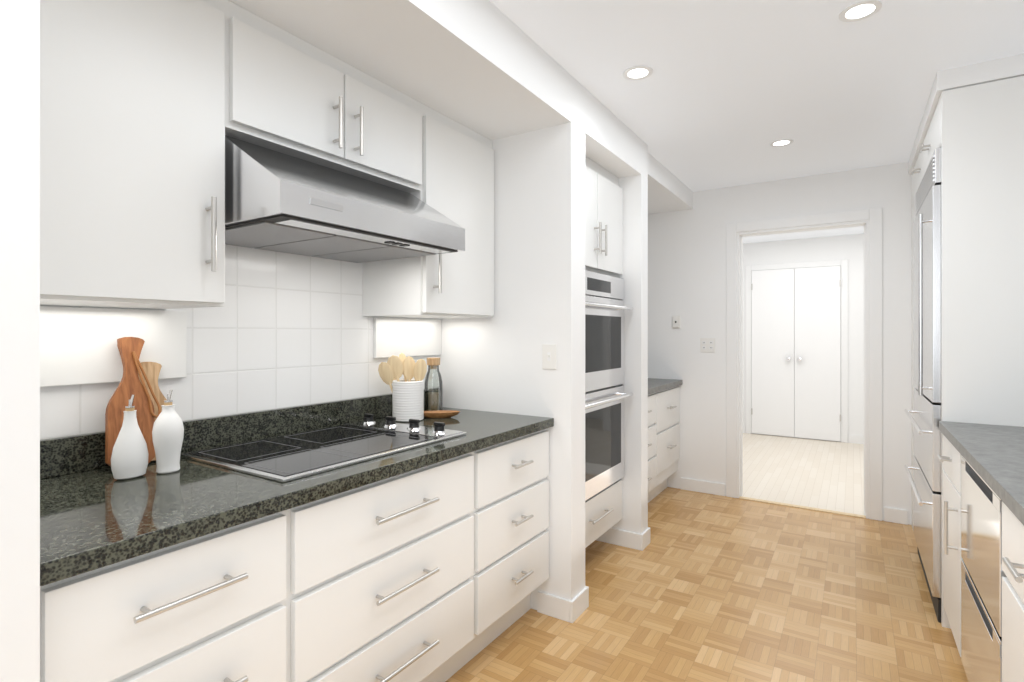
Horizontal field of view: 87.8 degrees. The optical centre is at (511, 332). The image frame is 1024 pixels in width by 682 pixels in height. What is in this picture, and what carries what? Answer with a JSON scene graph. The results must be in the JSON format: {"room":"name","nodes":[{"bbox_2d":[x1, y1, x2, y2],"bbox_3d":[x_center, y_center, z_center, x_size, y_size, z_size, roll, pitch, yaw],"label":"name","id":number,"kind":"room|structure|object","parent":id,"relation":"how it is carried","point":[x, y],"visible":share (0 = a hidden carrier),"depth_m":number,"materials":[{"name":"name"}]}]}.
{"room":"kitchen","nodes":[
{"label":"kitchen","id":0,"kind":"room"},
{"bbox_2d":[0,0,39,681],"bbox_3d":[-1.645,0.175,0.237,0.735,2.250,2.022,0,0,33],"label":"wall","id":1,"kind":"structure","parent":0,"point":[19,340],"depth_m":0.87,"materials":[{"name":"white paint"}]},
{"bbox_2d":[439,122,584,609],"bbox_3d":[-0.034,0.175,2.678,0.810,2.250,0.150,0,0,33],"label":"wall","id":2,"kind":"structure","parent":0,"point":[493,363],"depth_m":2.49,"materials":[{"name":"white paint"}]},
{"bbox_2d":[542,344,555,368],"bbox_3d":[0.170,0.110,2.449,0.072,0.115,0.014,0,0,33],"label":"plate","id":3,"kind":"object","parent":2,"relation":"attached to","point":[548,356],"visible":1,"depth_m":2.45,"materials":[{"name":"white plastic"}]},
{"bbox_2d":[611,174,647,533],"bbox_3d":[0.466,0.175,3.456,0.810,2.250,0.120,0,0,33],"label":"wall","id":4,"kind":"structure","parent":0,"point":[634,519],"depth_m":3.22,"materials":[{"name":"white paint"}]},
{"bbox_2d":[445,433,967,681],"bbox_3d":[1.331,1.330,2.592,5.200,0.060,9.600,0,0,33],"label":"floor","id":5,"kind":"structure","parent":0,"point":[703,587],"depth_m":2.59,"materials":[{"name":"brown wood"}]},
{"bbox_2d":[40,506,299,681],"bbox_3d":[-0.976,0.866,1.304,0.702,0.868,0.490,0,0,33],"label":"base cabinet","id":6,"kind":"object","parent":5,"relation":"on","point":[223,605],"depth_m":1.12,"materials":[{"name":"white wood"}]},
{"bbox_2d":[300,450,479,681],"bbox_3d":[-0.636,0.866,1.834,0.702,0.868,0.770,0,0,33],"label":"base cabinet","id":7,"kind":"object","parent":5,"relation":"on","point":[437,572],"depth_m":1.62,"materials":[{"name":"white wood"}]},
{"bbox_2d":[40,387,553,585],"bbox_3d":[-0.605,0.359,1.863,0.722,0.142,1.832,0,0,33],"label":"countertop","id":8,"kind":"structure","parent":7,"relation":"on","point":[94,514],"depth_m":1.39,"materials":[{"name":"stone"}]},
{"bbox_2d":[105,337,154,466],"bbox_3d":[-1.111,0.199,1.540,0.078,0.374,0.126,0,0,33],"label":"cutting board","id":9,"kind":"object","parent":8,"relation":"on","point":[130,384],"visible":0.73,"depth_m":1.55,"materials":[{"name":"red wood"}]},
{"bbox_2d":[132,351,160,417],"bbox_3d":[-1.083,0.154,1.577,0.035,0.200,0.067,0,0,33],"label":"leather strap","id":10,"kind":"object","parent":9,"relation":"hanging from","point":[137,362],"visible":0.96,"depth_m":1.57,"materials":[{"name":"brown leather"}]},
{"bbox_2d":[111,394,148,479],"bbox_3d":[-1.029,0.278,1.433,0.058,0.223,0.086,0,0,33],"label":"oil bottle","id":11,"kind":"object","parent":8,"relation":"on","point":[129,457],"visible":1,"depth_m":1.42,"materials":[{"name":"white ceramic"}]},
{"bbox_2d":[138,362,166,460],"bbox_3d":[-1.105,0.238,1.600,0.058,0.299,0.145,0,0,33],"label":"cutting board","id":12,"kind":"object","parent":8,"relation":"on","point":[152,370],"visible":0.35,"depth_m":1.62,"materials":[{"name":"beige wood"}]},
{"bbox_2d":[152,389,183,473],"bbox_3d":[-0.965,0.274,1.493,0.068,0.230,0.077,0,0,33],"label":"oil bottle","id":13,"kind":"object","parent":8,"relation":"on","point":[168,432],"visible":1,"depth_m":1.47,"materials":[{"name":"white ceramic"}]},
{"bbox_2d":[180,413,466,482],"bbox_3d":[-0.609,0.364,1.853,0.537,0.050,0.780,0,0,33],"label":"cooktop","id":14,"kind":"object","parent":8,"relation":"in","point":[288,457],"visible":0.98,"depth_m":1.74,"materials":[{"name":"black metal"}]},
{"bbox_2d":[378,353,426,421],"bbox_3d":[-0.484,0.240,2.394,0.180,0.298,0.148,0,0,33],"label":"utensil crock","id":15,"kind":"object","parent":8,"relation":"on","point":[407,397],"visible":1,"depth_m":2.37,"materials":[{"name":"white ceramic"}]},
{"bbox_2d":[425,358,441,410],"bbox_3d":[-0.379,0.255,2.566,0.086,0.269,0.086,0,0,33],"label":"glass carafe","id":16,"kind":"object","parent":8,"relation":"on","point":[433,401],"visible":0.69,"depth_m":2.54,"materials":[{"name":"clear glass"}]},
{"bbox_2d":[424,410,459,417],"bbox_3d":[-0.338,0.376,2.445,0.160,0.027,0.140,0,0,33],"label":"wooden dish","id":17,"kind":"object","parent":8,"relation":"on","point":[441,414],"visible":0.85,"depth_m":2.42,"materials":[{"name":"brown wood"}]},
{"bbox_2d":[480,429,548,651],"bbox_3d":[-0.273,0.866,2.399,0.702,0.868,0.572,0,0,33],"label":"base cabinet","id":18,"kind":"object","parent":5,"relation":"on","point":[514,484],"depth_m":2.19,"materials":[{"name":"white wood"}]},
{"bbox_2d":[585,156,632,547],"bbox_3d":[0.205,0.176,3.083,0.769,2.248,0.784,0,0,33],"label":"tall cabinet","id":19,"kind":"object","parent":5,"relation":"on","point":[605,394],"visible":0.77,"depth_m":2.96,"materials":[{"name":"white wood"}]},
{"bbox_2d":[648,386,679,502],"bbox_3d":[0.799,0.866,4.068,0.702,0.868,1.264,0,0,33],"label":"base cabinet","id":20,"kind":"object","parent":5,"relation":"on","point":[663,432],"visible":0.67,"depth_m":4.06,"materials":[{"name":"white wood"}]},
{"bbox_2d":[648,378,682,394],"bbox_3d":[0.790,0.410,4.074,0.682,0.040,1.264,0,0,33],"label":"countertop","id":21,"kind":"structure","parent":20,"relation":"on","point":[655,385],"depth_m":4.11,"materials":[{"name":"grey stone"}]},
{"bbox_2d":[739,496,865,518],"bbox_3d":[2.141,1.297,3.967,0.827,0.006,0.050,0,0,33],"label":"threshold","id":22,"kind":"object","parent":5,"relation":"on","point":[806,507],"depth_m":3.94,"materials":[{"name":"brown wood"}]},
{"bbox_2d":[904,148,940,622],"bbox_3d":[2.409,0.235,2.613,0.724,2.130,0.920,0,0,33],"label":"fridge","id":23,"kind":"object","parent":5,"relation":"on","point":[925,480],"visible":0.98,"depth_m":2.47,"materials":[{"name":"grey metal"}]},
{"bbox_2d":[936,435,962,656],"bbox_3d":[2.047,0.866,1.970,0.657,0.868,0.483,0,0,33],"label":"base cabinet","id":24,"kind":"object","parent":5,"relation":"on","point":[951,458],"depth_m":2.09,"materials":[{"name":"white wood"}]},
{"bbox_2d":[961,455,1006,681],"bbox_3d":[1.727,0.815,1.518,0.607,0.762,0.614,0,0,33],"label":"dishwasher","id":25,"kind":"object","parent":24,"relation":"in","point":[982,573],"visible":0.54,"depth_m":1.64,"materials":[{"name":"grey"}]},
{"bbox_2d":[911,76,1023,628],"bbox_3d":[2.561,0.116,2.809,0.700,2.368,1.479,0,0,33],"label":"enclosure","id":26,"kind":"object","parent":5,"relation":"on","point":[975,133],"visible":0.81,"depth_m":2.29,"materials":[{"name":"white wood"}]},
{"bbox_2d":[1002,502,1023,681],"bbox_3d":[1.416,0.866,0.987,0.657,0.868,0.605,0,0,33],"label":"base cabinet","id":27,"kind":"object","parent":5,"relation":"on","point":[1012,598],"depth_m":1.30,"materials":[{"name":"white wood"}]},
{"bbox_2d":[939,421,1023,524],"bbox_3d":[0.902,0.410,0.198,0.669,0.040,4.702,0,0,33],"label":"countertop","id":28,"kind":"structure","parent":27,"relation":"on","point":[993,455],"depth_m":1.73,"materials":[{"name":"grey stone"}]},
{"bbox_2d":[489,0,1023,243],"bbox_3d":[1.312,-1.210,2.562,5.200,0.100,9.370,0,0,33],"label":"ceiling","id":29,"kind":"structure","parent":0,"point":[726,93],"depth_m":2.33,"materials":[{"name":"white paint"}]},
{"bbox_2d":[229,0,647,178],"bbox_3d":[-0.831,-1.055,1.436,0.810,0.210,4.920,0,0,33],"label":"soffit beam","id":30,"kind":"structure","parent":29,"relation":"attached to","point":[488,69],"depth_m":1.94,"materials":[{"name":"white paint"}]},
{"bbox_2d":[623,65,652,80],"bbox_3d":[0.561,-1.158,2.373,0.132,0.004,0.132,0,0,33],"label":"recessed light","id":31,"kind":"object","parent":29,"relation":"in","point":[638,72],"visible":1,"depth_m":2.37,"materials":[{"name":"white"}]},
{"bbox_2d":[648,153,692,213],"bbox_3d":[0.825,-1.090,4.052,0.770,0.140,1.270,0,0,33],"label":"soffit beam","id":32,"kind":"structure","parent":29,"relation":"attached to","point":[668,191],"depth_m":3.96,"materials":[{"name":"white paint"}]},
{"bbox_2d":[769,139,793,146],"bbox_3d":[1.644,-1.158,3.246,0.132,0.004,0.132,0,0,33],"label":"recessed light","id":33,"kind":"object","parent":29,"relation":"in","point":[781,142],"visible":1,"depth_m":3.24,"materials":[{"name":"white"}]},
{"bbox_2d":[839,0,881,22],"bbox_3d":[1.254,-1.158,1.916,0.132,0.004,0.132,0,0,33],"label":"recessed light","id":34,"kind":"object","parent":29,"relation":"in","point":[863,9],"visible":1,"depth_m":1.91,"materials":[{"name":"white"}]},
{"bbox_2d":[908,53,1023,173],"bbox_3d":[2.573,-1.117,2.802,0.678,0.085,1.484,0,0,33],"label":"soffit beam","id":35,"kind":"structure","parent":29,"relation":"attached to","point":[982,72],"depth_m":2.31,"materials":[{"name":"white paint"}]},
{"bbox_2d":[648,162,910,524],"bbox_3d":[2.084,0.070,4.069,2.870,2.460,0.120,0,0,33],"label":"wall","id":36,"kind":"structure","parent":0,"point":[687,266],"depth_m":4.25,"materials":[{"name":"white paint"}]},
{"bbox_2d":[672,315,679,328],"bbox_3d":[1.370,-0.090,4.444,0.070,0.110,0.020,0,0,33],"label":"switch box","id":37,"kind":"object","parent":36,"relation":"attached to","point":[675,321],"visible":1,"depth_m":4.44,"materials":[{"name":"white plastic"}]},
{"bbox_2d":[700,338,714,351],"bbox_3d":[1.586,0.100,4.312,0.115,0.115,0.008,0,0,33],"label":"electrical outlet plate","id":38,"kind":"object","parent":36,"relation":"attached to","point":[707,344],"visible":1,"depth_m":4.31,"materials":[{"name":"white plastic"}]},
{"bbox_2d":[537,478,907,622],"bbox_3d":[0.303,1.252,1.463,1.690,0.095,6.190,0,0,33],"label":"baseboard","id":39,"kind":"structure","parent":36,"relation":"attached to","point":[572,610],"depth_m":3.21,"materials":[{"name":"white wood"}]},
{"bbox_2d":[726,208,881,520],"bbox_3d":[2.169,0.217,4.010,1.017,2.165,0.148,0,0,33],"label":"door frame","id":40,"kind":"structure","parent":36,"relation":"attached to","point":[870,220],"depth_m":3.84,"materials":[{"name":"white"}]},
{"bbox_2d":[743,234,863,441],"bbox_3d":[3.816,0.070,6.463,5.200,2.460,0.100,0,0,33],"label":"wall","id":41,"kind":"structure","parent":0,"point":[850,248],"depth_m":6.30,"materials":[{"name":"white paint"}]},
{"bbox_2d":[751,266,840,440],"bbox_3d":[3.481,0.246,6.560,0.978,2.084,0.090,0,0,33],"label":"closet doors","id":42,"kind":"structure","parent":41,"relation":"in","point":[817,352],"depth_m":6.55,"materials":[{"name":"white wood"}]},
{"bbox_2d":[746,259,847,442],"bbox_3d":[3.502,0.215,6.593,1.120,2.170,0.020,0,0,33],"label":"trim","id":43,"kind":"structure","parent":41,"relation":"attached to","point":[843,263],"depth_m":6.43,"materials":[{"name":"white wood"}]},
{"bbox_2d":[848,435,863,443],"bbox_3d":[4.148,1.252,6.183,0.400,0.095,0.013,0,0,33],"label":"baseboard","id":44,"kind":"structure","parent":41,"relation":"attached to","point":[857,439],"depth_m":6.24,"materials":[{"name":"white wood"}]},
{"bbox_3d":[-0.873,0.070,2.230,0.120,2.460,6.410,0,0,33],"label":"wall","id":45,"kind":"structure","parent":0,"visible":0},
{"bbox_2d":[40,244,438,439],"bbox_3d":[-0.897,0.039,2.050,0.035,0.701,1.838,0,0,33],"label":"tiled wall","id":46,"kind":"structure","parent":45,"relation":"attached to","point":[280,330],"depth_m":1.99,"materials":[{"name":"white tile"}]},
{"bbox_2d":[40,306,186,386],"bbox_3d":[-1.217,0.037,1.501,0.018,0.216,0.559,0,0,33],"label":"panel","id":47,"kind":"object","parent":46,"relation":"attached to","point":[78,345],"visible":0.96,"depth_m":1.53,"materials":[{"name":"white"}]},
{"bbox_2d":[40,0,235,308],"bbox_3d":[-1.101,-0.511,1.393,0.397,0.874,0.505,0,0,33],"label":"upper cabinet","id":48,"kind":"object","parent":46,"relation":"attached to","point":[146,106],"depth_m":1.30,"materials":[{"name":"white wood"}]},
{"bbox_2d":[373,317,440,357],"bbox_3d":[-0.503,0.022,2.614,0.018,0.186,0.456,0,0,33],"label":"panel","id":49,"kind":"object","parent":46,"relation":"attached to","point":[407,337],"visible":1,"depth_m":2.58,"materials":[{"name":"white"}]},
{"bbox_2d":[361,107,493,318],"bbox_3d":[-0.387,-0.511,2.505,0.397,0.874,0.517,0,0,33],"label":"upper cabinet","id":50,"kind":"object","parent":46,"relation":"attached to","point":[460,159],"depth_m":2.35,"materials":[{"name":"white wood"}]},
{"bbox_2d":[236,5,427,195],"bbox_3d":[-0.745,-0.766,1.946,0.397,0.364,0.810,0,0,33],"label":"upper cabinet","id":51,"kind":"object","parent":45,"relation":"attached to","point":[294,98],"depth_m":1.77,"materials":[{"name":"white wood"}]},
{"bbox_2d":[225,135,464,262],"bbox_3d":[-0.651,-0.441,1.886,0.621,0.274,0.786,0,0,33],"label":"range hood","id":52,"kind":"object","parent":45,"relation":"attached to","point":[276,201],"visible":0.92,"depth_m":1.64,"materials":[{"name":"silver metal"}]}
]}

